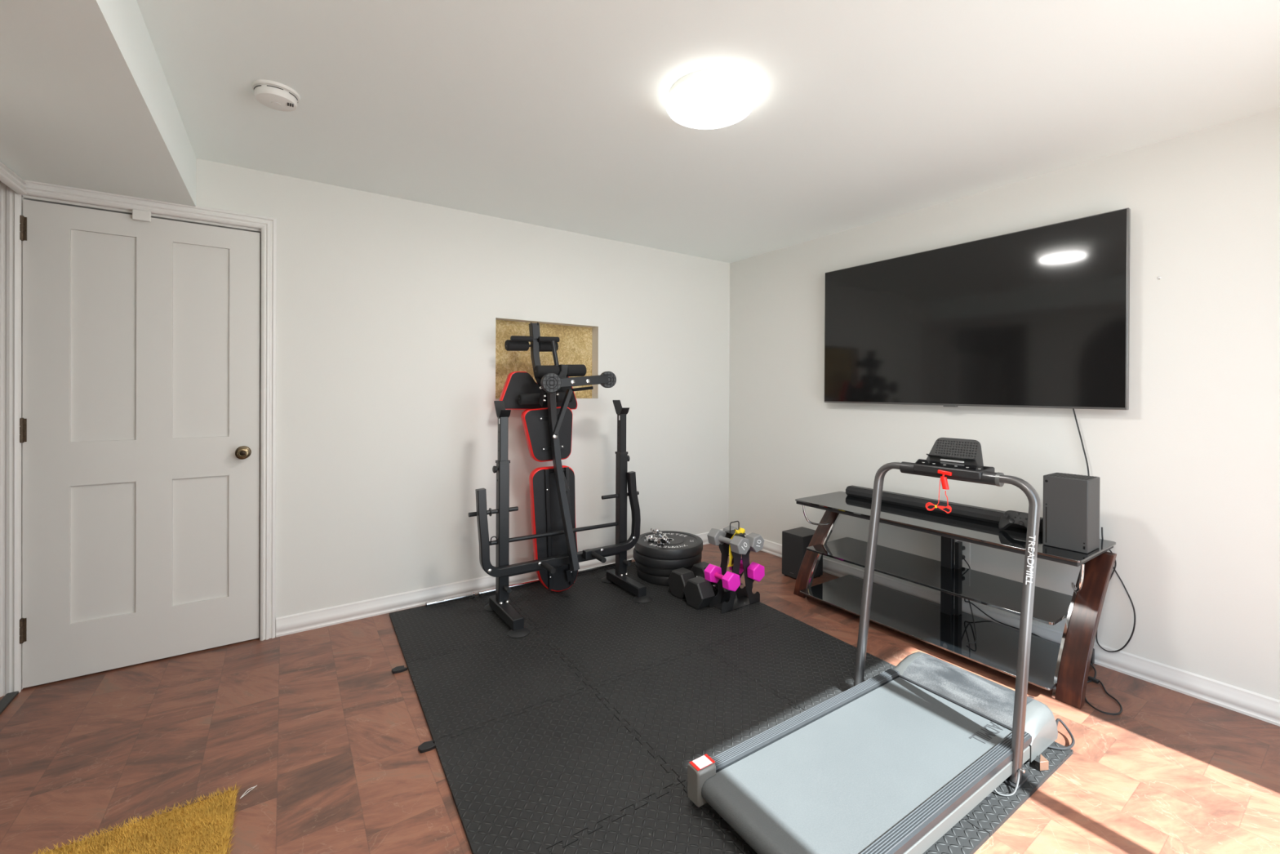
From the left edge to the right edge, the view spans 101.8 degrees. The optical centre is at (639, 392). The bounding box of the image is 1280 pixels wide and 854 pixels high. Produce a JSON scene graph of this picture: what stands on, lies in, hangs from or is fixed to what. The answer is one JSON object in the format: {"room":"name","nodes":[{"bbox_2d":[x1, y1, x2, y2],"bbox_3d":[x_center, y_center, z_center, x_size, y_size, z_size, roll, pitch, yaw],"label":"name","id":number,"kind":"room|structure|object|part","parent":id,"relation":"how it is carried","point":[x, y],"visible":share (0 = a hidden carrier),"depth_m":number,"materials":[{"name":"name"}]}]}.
{"room":"home gym","nodes":[
{"label":"home gym","id":0,"kind":"room"},
{"bbox_2d":[259,236,261,606],"bbox_3d":[-2.259,0.158,2.441,0.977,2.100,0.029,0,0,-34],"label":"trim","id":1,"kind":"structure","parent":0,"point":[260,237],"depth_m":2.65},
{"bbox_2d":[23,158,729,635],"bbox_3d":[-1.556,0.065,2.825,5.720,2.290,0.130,0,0,-34],"label":"wall","id":2,"kind":"structure","parent":0,"point":[388,308],"depth_m":3.02,"materials":[{"name":"white paint"}]},
{"bbox_2d":[0,690,18,714],"bbox_3d":[-2.272,1.204,1.736,0.034,0.012,0.830,0,0,-34],"label":"trim","id":3,"kind":"structure","parent":2,"relation":"attached to","point":[8,698],"depth_m":2.02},
{"bbox_2d":[0,181,21,697],"bbox_3d":[-2.519,0.173,2.074,0.062,2.069,0.020,0,0,-34],"label":"trim","id":4,"kind":"structure","parent":2,"relation":"attached to","point":[10,200],"depth_m":2.07,"materials":[{"name":"white paint"}]},
{"bbox_2d":[0,0,196,206],"bbox_3d":[-1.250,-0.957,0.755,0.542,0.228,3.620,0,0,-34],"label":"ceiling soffit","id":5,"kind":"structure","parent":2,"relation":"attached to","point":[87,102],"depth_m":1.57,"materials":[{"name":"white paint"}]},
{"bbox_2d":[19,199,260,688],"bbox_3d":[-2.180,0.210,2.310,0.791,1.981,0.096,0,0,-34],"label":"door","id":6,"kind":"structure","parent":2,"relation":"in","point":[140,423],"depth_m":2.30,"materials":[{"name":"white paint"}]},
{"bbox_3d":[-2.320,0.682,2.254,0.206,0.583,0.012,0,0,-34],"label":"panel","id":7,"kind":"part","parent":6,"relation":"part of","materials":[{"name":"white paint"}]},
{"bbox_3d":[-2.315,-0.238,2.251,0.206,0.897,0.012,0,0,-34],"label":"panel","id":8,"kind":"part","parent":6,"relation":"part of","materials":[{"name":"white paint"}]},
{"bbox_2d":[132,208,151,222],"bbox_3d":[-2.184,-0.775,2.279,0.060,0.044,0.009,0,0,-34],"label":"sensor","id":9,"kind":"object","parent":6,"relation":"attached to","point":[138,215],"visible":1,"depth_m":2.28,"materials":[{"name":"white plastic"}]},
{"bbox_3d":[-2.054,0.683,2.436,0.207,0.583,0.012,0,0,-34],"label":"panel","id":10,"kind":"part","parent":6,"relation":"part of","materials":[{"name":"white paint"}]},
{"bbox_3d":[-2.049,-0.238,2.433,0.207,0.897,0.012,0,0,-34],"label":"panel","id":11,"kind":"part","parent":6,"relation":"part of","materials":[{"name":"white paint"}]},
{"bbox_3d":[-1.896,0.288,2.483,0.062,0.062,0.060,0,0,-34],"label":"knob","id":12,"kind":"part","parent":6,"relation":"part of","materials":[{"name":"gold metal"}]},
{"bbox_2d":[21,194,261,688],"bbox_3d":[-2.218,0.203,2.381,0.801,2.011,0.115,0,0,-34],"label":"trim","id":13,"kind":"structure","parent":2,"relation":"attached to","point":[23,197],"depth_m":2.18,"materials":[{"name":"white paint"}]},
{"bbox_2d":[23,179,275,229],"bbox_3d":[-2.166,-0.829,2.309,0.905,0.062,0.020,0,0,-34],"label":"trim","id":14,"kind":"structure","parent":2,"relation":"attached to","point":[33,188],"depth_m":2.29,"materials":[{"name":"white paint"}]},
{"bbox_2d":[259,217,276,640],"bbox_3d":[-1.824,0.175,2.551,0.062,2.069,0.020,0,0,-34],"label":"trim","id":15,"kind":"structure","parent":2,"relation":"attached to","point":[268,232],"depth_m":2.54,"materials":[{"name":"white paint"}]},
{"bbox_2d":[275,528,723,636],"bbox_3d":[-0.532,1.167,3.446,3.082,0.092,0.015,0,0,-34],"label":"baseboard","id":16,"kind":"structure","parent":2,"relation":"attached to","point":[323,617],"depth_m":2.87,"materials":[{"name":"white paint"}]},
{"bbox_2d":[495,320,592,398],"bbox_3d":[-0.646,-0.210,3.489,0.765,0.540,0.029,0,0,-34],"label":"wall art","id":17,"kind":"object","parent":2,"relation":"attached to","point":[575,344],"visible":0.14,"depth_m":3.47},
{"bbox_2d":[0,543,1279,853],"bbox_3d":[-0.390,1.272,1.117,5.720,0.100,6.420,0,0,-34],"label":"floor","id":18,"kind":"structure","parent":0,"point":[320,720],"depth_m":1.74,"materials":[{"name":"wood"}]},
{"bbox_2d":[27,782,257,853],"bbox_3d":[-1.385,1.205,1.202,0.792,0.022,0.509,0,0,-34],"label":"door mat","id":19,"kind":"object","parent":18,"relation":"on","point":[204,826],"visible":1,"depth_m":1.42,"materials":[{"name":"yellow fabric"}]},
{"bbox_2d":[391,665,407,673],"bbox_3d":[-1.051,1.209,2.272,0.060,0.011,0.041,0,0,-34],"label":"connector","id":20,"kind":"object","parent":18,"relation":"on","point":[397,669],"visible":1,"depth_m":2.26,"materials":[{"name":"black plastic"}]},
{"bbox_2d":[417,740,435,752],"bbox_3d":[-0.728,1.212,1.783,0.060,0.011,0.041,0,0,-34],"label":"connector","id":21,"kind":"object","parent":18,"relation":"on","point":[426,746],"visible":1,"depth_m":1.77,"materials":[{"name":"black rubber"}]},
{"bbox_2d":[389,561,1072,853],"bbox_3d":[0.055,1.214,2.299,1.920,0.012,2.477,0,0,-34],"label":"exercise mat","id":22,"kind":"object","parent":18,"relation":"on","point":[530,781],"depth_m":2.01,"materials":[{"name":"black rubber"}]},
{"bbox_2d":[426,558,631,607],"bbox_3d":[-0.628,1.183,3.283,1.365,0.038,0.038,0,0,-34],"label":"bar","id":23,"kind":"object","parent":22,"relation":"on","point":[472,594],"visible":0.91,"depth_m":3.10,"materials":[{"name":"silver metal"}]},
{"bbox_2d":[498,322,616,591],"bbox_3d":[-0.486,0.392,3.096,0.611,1.615,0.434,0,0,-34],"label":"weight bench","id":24,"kind":"object","parent":22,"relation":"on","point":[548,403],"visible":0.97,"depth_m":3.06,"materials":[{"name":"black leather"}]},
{"bbox_3d":[-0.601,-0.172,3.103,0.115,0.313,0.056,0,0,18],"label":"leg lever","id":25,"kind":"part","parent":24,"relation":"part of","materials":[{"name":"black metal"}]},
{"bbox_2d":[498,371,577,409],"bbox_3d":[-0.630,-0.009,3.225,0.521,0.236,0.054,0,0,-34],"label":"cushion","id":26,"kind":"object","parent":24,"relation":"on","point":[517,383],"depth_m":3.13,"materials":[{"name":"black leather"}]},
{"bbox_2d":[520,406,573,462],"bbox_3d":[-0.555,0.246,3.105,0.316,0.324,0.059,0,0,-34],"label":"cushion","id":27,"kind":"object","parent":24,"relation":"on","point":[535,424],"depth_m":3.06,"materials":[{"name":"black leather"}]},
{"bbox_3d":[-0.538,0.809,3.070,0.057,0.714,0.016,0,0,-34],"label":"pad rail","id":28,"kind":"part","parent":24,"relation":"part of","materials":[{"name":"black metal"}]},
{"bbox_2d":[528,465,577,591],"bbox_3d":[-0.518,0.821,3.135,0.309,0.755,0.059,0,0,-34],"label":"cushion","id":29,"kind":"object","parent":24,"relation":"on","point":[545,511],"depth_m":3.07,"materials":[{"name":"black leather"}]},
{"bbox_3d":[-0.502,-0.230,3.066,0.054,0.151,0.027,0,0,-34],"label":"height rod","id":30,"kind":"part","parent":24,"relation":"part of","materials":[{"name":"black metal"}]},
{"bbox_3d":[-0.428,0.806,3.146,0.062,0.712,0.016,0,0,-34],"label":"pad rail","id":31,"kind":"part","parent":24,"relation":"part of","materials":[{"name":"black metal"}]},
{"bbox_2d":[467,400,652,638],"bbox_3d":[-0.408,0.625,2.958,1.072,1.156,0.481,0,0,-34],"label":"rack","id":32,"kind":"object","parent":22,"relation":"on","point":[499,602],"visible":1,"depth_m":2.86,"materials":[{"name":"black metal"}]},
{"bbox_3d":[-0.774,0.414,2.805,0.036,0.039,0.040,0,0,-34],"label":"adjust knob","id":33,"kind":"part","parent":32,"relation":"part of","materials":[{"name":"black plastic"}]},
{"bbox_3d":[-0.745,0.253,2.824,0.046,0.242,0.042,0,0,-34],"label":"post","id":34,"kind":"part","parent":32,"relation":"part of","materials":[{"name":"black metal"}]},
{"bbox_3d":[-0.665,0.738,2.813,0.440,0.474,0.040,0,0,-34],"label":"dip arm","id":35,"kind":"part","parent":32,"relation":"part of","materials":[{"name":"black metal"}]},
{"bbox_2d":[582,548,592,559],"bbox_3d":[-0.309,0.952,3.057,0.045,0.048,0.042,0,0,-34],"label":"socket","id":36,"kind":"object","parent":32,"relation":"attached to","point":[587,553],"depth_m":3.04,"materials":[{"name":"black metal"}]},
{"bbox_3d":[-0.149,0.733,3.166,0.350,0.482,0.040,0,0,-34],"label":"dip arm","id":37,"kind":"part","parent":32,"relation":"part of","materials":[{"name":"black metal"}]},
{"bbox_3d":[-0.114,0.255,3.256,0.046,0.242,0.042,0,0,-34],"label":"post","id":38,"kind":"part","parent":32,"relation":"part of","materials":[{"name":"black metal"}]},
{"bbox_2d":[637,568,669,586],"bbox_3d":[0.208,1.176,3.453,0.450,0.058,0.450,0,0,-34],"label":"bumper plate","id":39,"kind":"object","parent":22,"relation":"on","point":[656,580],"visible":0.12,"depth_m":3.27,"materials":[{"name":"black rubber"}]},
{"bbox_2d":[635,560,701,576],"bbox_3d":[0.187,1.120,3.449,0.436,0.052,0.436,0,0,-34],"label":"bumper plate","id":40,"kind":"object","parent":39,"relation":"on","point":[656,571],"visible":0.11,"depth_m":3.26,"materials":[{"name":"black rubber"}]},
{"bbox_2d":[633,546,702,568],"bbox_3d":[0.181,1.065,3.440,0.452,0.058,0.452,0,0,-34],"label":"bumper plate","id":41,"kind":"object","parent":40,"relation":"on","point":[644,560],"visible":0.3,"depth_m":3.24,"materials":[{"name":"black rubber"}]},
{"bbox_2d":[635,530,702,559],"bbox_3d":[0.191,1.004,3.446,0.450,0.062,0.450,0,0,-34],"label":"bumper plate","id":42,"kind":"object","parent":41,"relation":"on","point":[682,544],"visible":0.84,"depth_m":3.32,"materials":[{"name":"grey rubber"}]},
{"bbox_2d":[644,534,657,541],"bbox_3d":[0.073,0.958,3.423,0.085,0.038,0.081,0,0,9],"label":"barbell collar","id":43,"kind":"object","parent":42,"relation":"on","point":[651,538],"visible":0.96,"depth_m":3.40,"materials":[{"name":"silver metal"}]},
{"bbox_2d":[650,528,662,535],"bbox_3d":[0.112,0.932,3.487,0.078,0.051,0.085,0,0,-7],"label":"barbell collar","id":44,"kind":"object","parent":42,"relation":"on","point":[655,531],"visible":0.99,"depth_m":3.47,"materials":[{"name":"silver metal"}]},
{"bbox_2d":[653,538,662,544],"bbox_3d":[0.132,0.959,3.350,0.081,0.038,0.085,0,0,-45],"label":"barbell collar","id":45,"kind":"object","parent":42,"relation":"on","point":[659,542],"visible":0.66,"depth_m":3.33,"materials":[{"name":"silver metal"}]},
{"bbox_2d":[657,533,670,544],"bbox_3d":[0.154,0.933,3.303,0.085,0.078,0.052,0,0,37],"label":"barbell collar","id":46,"kind":"object","parent":42,"relation":"on","point":[664,539],"visible":1,"depth_m":3.29,"materials":[{"name":"silver metal"}]},
{"bbox_2d":[667,561,709,599],"bbox_3d":[0.322,1.133,3.149,0.280,0.146,0.167,0,0,-38],"label":"dumbbell","id":47,"kind":"object","parent":22,"relation":"on","point":[678,578],"visible":0.5,"depth_m":3.08,"materials":[{"name":"grey rubber"}]},
{"bbox_2d":[683,576,729,609],"bbox_3d":[0.406,1.134,3.000,0.280,0.146,0.167,0,0,-36],"label":"dumbbell","id":48,"kind":"object","parent":22,"relation":"on","point":[699,592],"visible":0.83,"depth_m":2.91,"materials":[{"name":"black rubber"}]},
{"bbox_3d":[0.406,1.134,3.000,0.084,0.038,0.038,0,0,-36],"label":"handle","id":49,"kind":"part","parent":48,"relation":"part of","materials":[{"name":"black metal"}]},
{"bbox_2d":[709,520,759,613],"bbox_3d":[0.543,0.972,2.963,0.300,0.473,0.100,0,0,-34],"label":"dumbbell rack","id":50,"kind":"object","parent":22,"relation":"on","point":[741,601],"visible":0.69,"depth_m":2.96,"materials":[{"name":"black plastic"}]},
{"bbox_2d":[704,563,740,591],"bbox_3d":[0.457,1.030,2.899,0.096,0.102,0.200,0,0,-34],"label":"dumbbell","id":51,"kind":"object","parent":50,"relation":"in","point":[713,573],"visible":1,"depth_m":2.84,"materials":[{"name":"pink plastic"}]},
{"bbox_3d":[0.457,1.030,2.899,0.031,0.031,0.098,-44,23,-26],"label":"handle","id":52,"kind":"part","parent":51,"relation":"part of","materials":[{"name":"pink rubber"}]},
{"bbox_2d":[706,528,750,555],"bbox_3d":[0.496,0.837,2.930,0.095,0.096,0.253,0,0,-34],"label":"dumbbell","id":53,"kind":"object","parent":50,"relation":"in","point":[739,544],"visible":1,"depth_m":2.86,"materials":[{"name":"grey"}]},
{"bbox_3d":[0.496,0.837,2.930,0.038,0.038,0.124,-49,26,-24],"label":"handle","id":54,"kind":"part","parent":53,"relation":"part of","materials":[{"name":"grey metal"}]},
{"bbox_2d":[714,596,750,612],"bbox_3d":[0.541,1.206,2.964,0.236,0.004,0.100,0,0,-34],"label":"dumbbell rack","id":55,"kind":"object","parent":50,"relation":"on","point":[740,602],"depth_m":2.95,"materials":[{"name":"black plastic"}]},
{"bbox_3d":[0.540,0.766,2.968,0.074,0.061,0.006,0,0,-34],"label":"wire handle","id":56,"kind":"part","parent":50,"relation":"part of","materials":[{"name":"black plastic"}]},
{"bbox_3d":[0.543,0.800,2.963,0.068,0.005,0.100,0,0,-34],"label":"plate","id":57,"kind":"part","parent":50,"relation":"part of","materials":[{"name":"black plastic"}]},
{"bbox_2d":[727,527,745,566],"bbox_3d":[0.538,0.875,2.936,0.140,0.221,0.040,0,0,-34],"label":"band","id":58,"kind":"object","parent":50,"relation":"hanging from","point":[742,531],"visible":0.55,"depth_m":2.92,"materials":[{"name":"yellow rubber"}]},
{"bbox_2d":[723,525,764,552],"bbox_3d":[0.590,0.840,2.994,0.096,0.095,0.253,0,0,-34],"label":"dumbbell","id":59,"kind":"object","parent":50,"relation":"in","point":[756,541],"visible":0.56,"depth_m":2.90,"materials":[{"name":"grey"}]},
{"bbox_2d":[728,557,764,582],"bbox_3d":[0.616,1.015,3.008,0.092,0.103,0.200,0,0,-34],"label":"dumbbell","id":60,"kind":"object","parent":50,"relation":"in","point":[756,571],"visible":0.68,"depth_m":2.93,"materials":[{"name":"pink"}]},
{"bbox_2d":[687,437,1075,853],"bbox_3d":[0.834,0.694,1.698,1.355,1.039,0.602,0,0,-34],"label":"treadmill","id":61,"kind":"object","parent":22,"relation":"on","point":[889,763],"visible":1,"depth_m":1.62,"materials":[{"name":"grey metal"}]},
{"bbox_3d":[0.599,1.126,1.806,1.010,0.034,0.043,0,0,-33],"label":"rail","id":62,"kind":"part","parent":61,"relation":"part of","materials":[{"name":"grey plastic"}]},
{"bbox_2d":[925,469,951,513],"bbox_3d":[1.100,0.362,1.915,0.021,0.157,0.092,0,0,-34],"label":"key","id":63,"kind":"object","parent":61,"relation":"attached to","point":[944,480],"visible":1,"depth_m":1.89,"materials":[{"name":"red plastic"}]},
{"bbox_3d":[1.098,0.367,1.912,0.002,0.099,0.013,0,0,-34],"label":"cord","id":64,"kind":"part","parent":63,"relation":"part of","materials":[{"name":"red plastic"}]},
{"bbox_3d":[1.099,0.428,1.911,0.003,0.026,0.087,0,0,-34],"label":"coiled cord","id":65,"kind":"part","parent":63,"relation":"part of","materials":[{"name":"red plastic"}]},
{"bbox_3d":[1.098,0.423,1.913,0.003,0.027,0.092,0,0,-34],"label":"coiled cord","id":66,"kind":"part","parent":63,"relation":"part of","materials":[{"name":"red plastic"}]},
{"bbox_3d":[1.077,0.745,1.882,0.180,0.930,0.566,0,0,-34],"label":"handrail","id":67,"kind":"part","parent":61,"relation":"part of","materials":[{"name":"grey metal"}]},
{"bbox_3d":[0.841,1.129,1.435,1.010,0.034,0.043,0,0,-33],"label":"rail","id":68,"kind":"part","parent":61,"relation":"part of","materials":[{"name":"grey plastic"}]},
{"bbox_3d":[1.144,0.270,1.928,0.067,0.009,0.253,0,0,-34],"label":"touch panel","id":69,"kind":"part","parent":61,"relation":"part of","materials":[{"name":"black plastic"}]},
{"bbox_3d":[0.837,1.165,1.414,1.010,0.040,0.012,0,0,-33],"label":"frame","id":70,"kind":"part","parent":61,"relation":"part of","materials":[{"name":"grey paint"}]},
{"bbox_2d":[902,653,1035,728],"bbox_3d":[1.242,1.136,1.960,0.264,0.122,0.386,0,0,-34],"label":"hood","id":71,"kind":"object","parent":61,"relation":"attached to","point":[993,702],"depth_m":1.92,"materials":[{"name":"grey plastic"}]},
{"bbox_3d":[1.307,1.200,1.681,0.022,0.030,0.050,0,0,39],"label":"transport lever","id":72,"kind":"part","parent":61,"relation":"part of","materials":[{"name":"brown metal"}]},
{"bbox_3d":[1.456,1.193,1.812,0.198,0.046,0.083,0,0,-34],"label":"power cord","id":73,"kind":"part","parent":61,"relation":"part of","materials":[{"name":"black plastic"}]},
{"bbox_2d":[782,526,822,578],"bbox_3d":[1.083,1.075,3.470,0.212,0.293,0.170,0,0,-34],"label":"subwoofer","id":74,"kind":"object","parent":18,"relation":"on","point":[795,541],"visible":0.67,"depth_m":3.42,"materials":[{"name":"black wood"}]},
{"bbox_3d":[1.084,0.930,3.469,0.208,0.003,0.168,0,0,-34],"label":"lid","id":75,"kind":"part","parent":74,"relation":"part of","materials":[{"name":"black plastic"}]},
{"bbox_2d":[793,491,1116,708],"bbox_3d":[1.495,0.939,2.693,0.520,0.575,1.397,0,0,-34],"label":"tv stand","id":76,"kind":"object","parent":18,"relation":"on","point":[1063,668],"visible":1,"depth_m":2.52,"materials":[{"name":"black glass"}]},
{"bbox_3d":[1.120,0.950,3.209,0.383,0.545,0.091,0,0,-28],"label":"leg","id":77,"kind":"part","parent":76,"relation":"part of","materials":[{"name":"brown wood"}]},
{"bbox_2d":[800,574,1060,689],"bbox_3d":[1.479,1.172,2.693,0.495,0.009,1.214,0,0,-34],"label":"shelf","id":78,"kind":"object","parent":76,"relation":"attached to","point":[996,646],"depth_m":2.58,"materials":[{"name":"black glass"}]},
{"bbox_2d":[806,537,1072,625],"bbox_3d":[1.491,0.929,2.703,0.415,0.012,1.205,0,0,-34],"label":"shelf","id":79,"kind":"object","parent":76,"relation":"attached to","point":[1050,606],"depth_m":2.57,"materials":[{"name":"black glass"}]},
{"bbox_2d":[845,484,1043,531],"bbox_3d":[1.608,0.621,2.866,0.075,0.058,1.015,0,0,-34],"label":"soundbar","id":80,"kind":"object","parent":76,"relation":"on","point":[990,515],"visible":0.75,"depth_m":2.82,"materials":[{"name":"black plastic"}]},
{"bbox_3d":[1.643,0.950,2.751,0.050,0.546,0.077,0,0,-34],"label":"post","id":81,"kind":"part","parent":76,"relation":"part of","materials":[{"name":"black metal"}]},
{"bbox_3d":[1.512,0.669,2.716,0.447,0.018,1.355,0,0,-34],"label":"frame","id":82,"kind":"part","parent":76,"relation":"part of","materials":[{"name":"black glass"}]},
{"bbox_2d":[795,491,1115,562],"bbox_3d":[1.513,0.655,2.716,0.465,0.009,1.375,0,0,-34],"label":"shelf","id":83,"kind":"object","parent":76,"relation":"attached to","point":[1011,539],"depth_m":2.55,"materials":[{"name":"black glass"}]},
{"bbox_2d":[998,510,1028,529],"bbox_3d":[1.758,0.602,2.414,0.062,0.096,0.154,0,0,-34],"label":"game controller","id":84,"kind":"object","parent":76,"relation":"on","point":[1009,517],"visible":0.75,"depth_m":2.42,"materials":[{"name":"grey plastic"}]},
{"bbox_2d":[1042,472,1099,553],"bbox_3d":[1.832,0.504,2.211,0.151,0.299,0.152,0,0,-34],"label":"game console","id":85,"kind":"object","parent":76,"relation":"on","point":[1071,502],"visible":1,"depth_m":2.16,"materials":[{"name":"grey plastic"}]},
{"bbox_3d":[1.847,0.957,2.147,0.378,0.545,0.087,0,0,-31],"label":"leg","id":86,"kind":"part","parent":76,"relation":"part of","materials":[{"name":"brown wood"}]},
{"bbox_2d":[1109,549,1116,581],"bbox_3d":[2.075,0.817,2.315,0.006,0.278,0.069,0,0,-34],"label":"cable","id":87,"kind":"object","parent":76,"relation":"hanging from","point":[1115,564],"visible":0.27,"depth_m":2.29,"materials":[{"name":"black plastic"}]},
{"bbox_2d":[1095,527,1135,652],"bbox_3d":[2.093,0.878,2.293,0.006,0.549,0.140,0,0,-34],"label":"cable","id":88,"kind":"object","parent":76,"relation":"hanging from","point":[1134,611],"visible":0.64,"depth_m":2.26,"materials":[{"name":"black plastic"}]},
{"bbox_2d":[1084,648,1122,715],"bbox_3d":[1.907,1.192,2.175,0.113,0.074,0.460,0,0,33],"label":"power cord","id":89,"kind":"object","parent":18,"relation":"on","point":[1090,678],"visible":0.87,"depth_m":2.18,"materials":[{"name":"black plastic"}]},
{"bbox_2d":[136,0,1279,262],"bbox_3d":[-0.527,-1.120,1.327,5.720,0.100,3.990,0,0,-34],"label":"ceiling","id":90,"kind":"structure","parent":0,"point":[549,113],"depth_m":1.87,"materials":[{"name":"white paint"}]},
{"bbox_2d":[251,80,300,111],"bbox_3d":[-1.299,-1.052,1.857,0.142,0.048,0.142,0,0,-34],"label":"smoke detector","id":91,"kind":"object","parent":90,"relation":"attached to","point":[273,95],"visible":1,"depth_m":1.82,"materials":[{"name":"white plastic"}]},
{"bbox_2d":[665,68,755,129],"bbox_3d":[0.252,-1.034,1.862,0.320,0.068,0.320,0,0,-34],"label":"ceiling light","id":92,"kind":"object","parent":90,"relation":"attached to","point":[712,98],"visible":1,"depth_m":1.79,"materials":[{"name":"white plastic"}]},
{"bbox_3d":[0.252,-1.057,1.862,0.300,0.022,0.300,0,0,-34],"label":"plate","id":93,"kind":"part","parent":92,"relation":"part of","materials":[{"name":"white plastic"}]},
{"bbox_2d":[728,108,1279,699],"bbox_3d":[1.805,0.082,2.873,0.120,2.290,3.850,0,0,-34],"label":"wall","id":94,"kind":"structure","parent":0,"point":[1188,474],"depth_m":2.25,"materials":[{"name":"white paint"}]},
{"bbox_2d":[955,539,970,564],"bbox_3d":[1.755,0.867,2.829,0.006,0.120,0.075,0,0,-34],"label":"wall outlet","id":95,"kind":"object","parent":94,"relation":"attached to","point":[966,552],"visible":0.44,"depth_m":2.81,"materials":[{"name":"white plastic"}]},
{"bbox_2d":[962,555,976,644],"bbox_3d":[1.645,1.023,2.607,0.056,0.283,0.497,0,0,27],"label":"power cord","id":96,"kind":"object","parent":94,"relation":"attached to","point":[963,556],"visible":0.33,"depth_m":2.54,"materials":[{"name":"black plastic"}]},
{"bbox_2d":[824,208,1130,409],"bbox_3d":[1.688,-0.359,2.869,0.074,0.874,1.514,0,0,-34],"label":"television","id":97,"kind":"object","parent":94,"relation":"attached to","point":[1038,317],"visible":1,"depth_m":2.65,"materials":[{"name":"grey glass"}]},
{"bbox_2d":[1072,408,1089,475],"bbox_3d":[2.030,0.400,2.392,0.016,0.659,0.066,0,0,-34],"label":"cable","id":98,"kind":"object","parent":97,"relation":"hanging from","point":[1077,426],"visible":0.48,"depth_m":2.39,"materials":[{"name":"black plastic"}]},
{"bbox_2d":[962,546,1041,637],"bbox_3d":[1.846,1.020,2.631,0.066,0.374,0.452,0,0,-34],"label":"power cord","id":99,"kind":"object","parent":94,"relation":"attached to","point":[963,547],"visible":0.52,"depth_m":2.70,"materials":[{"name":"black plastic"}]},
{"bbox_2d":[744,533,1279,726],"bbox_3d":[1.756,1.181,2.819,0.015,0.092,3.604,0,0,-34],"label":"baseboard","id":100,"kind":"structure","parent":94,"relation":"attached to","point":[1260,706],"depth_m":2.23,"materials":[{"name":"white paint"}]},
{"bbox_3d":[-1.528,0.073,0.571,0.120,2.290,3.620,0,0,-34],"label":"wall","id":101,"kind":"structure","parent":0,"visible":0},
{"bbox_2d":[0,161,26,195],"bbox_3d":[-2.254,-0.820,1.764,0.024,0.059,0.778,0,0,-34],"label":"trim","id":102,"kind":"structure","parent":101,"relation":"attached to","point":[8,177],"depth_m":1.99,"materials":[{"name":"white paint"}]}
]}

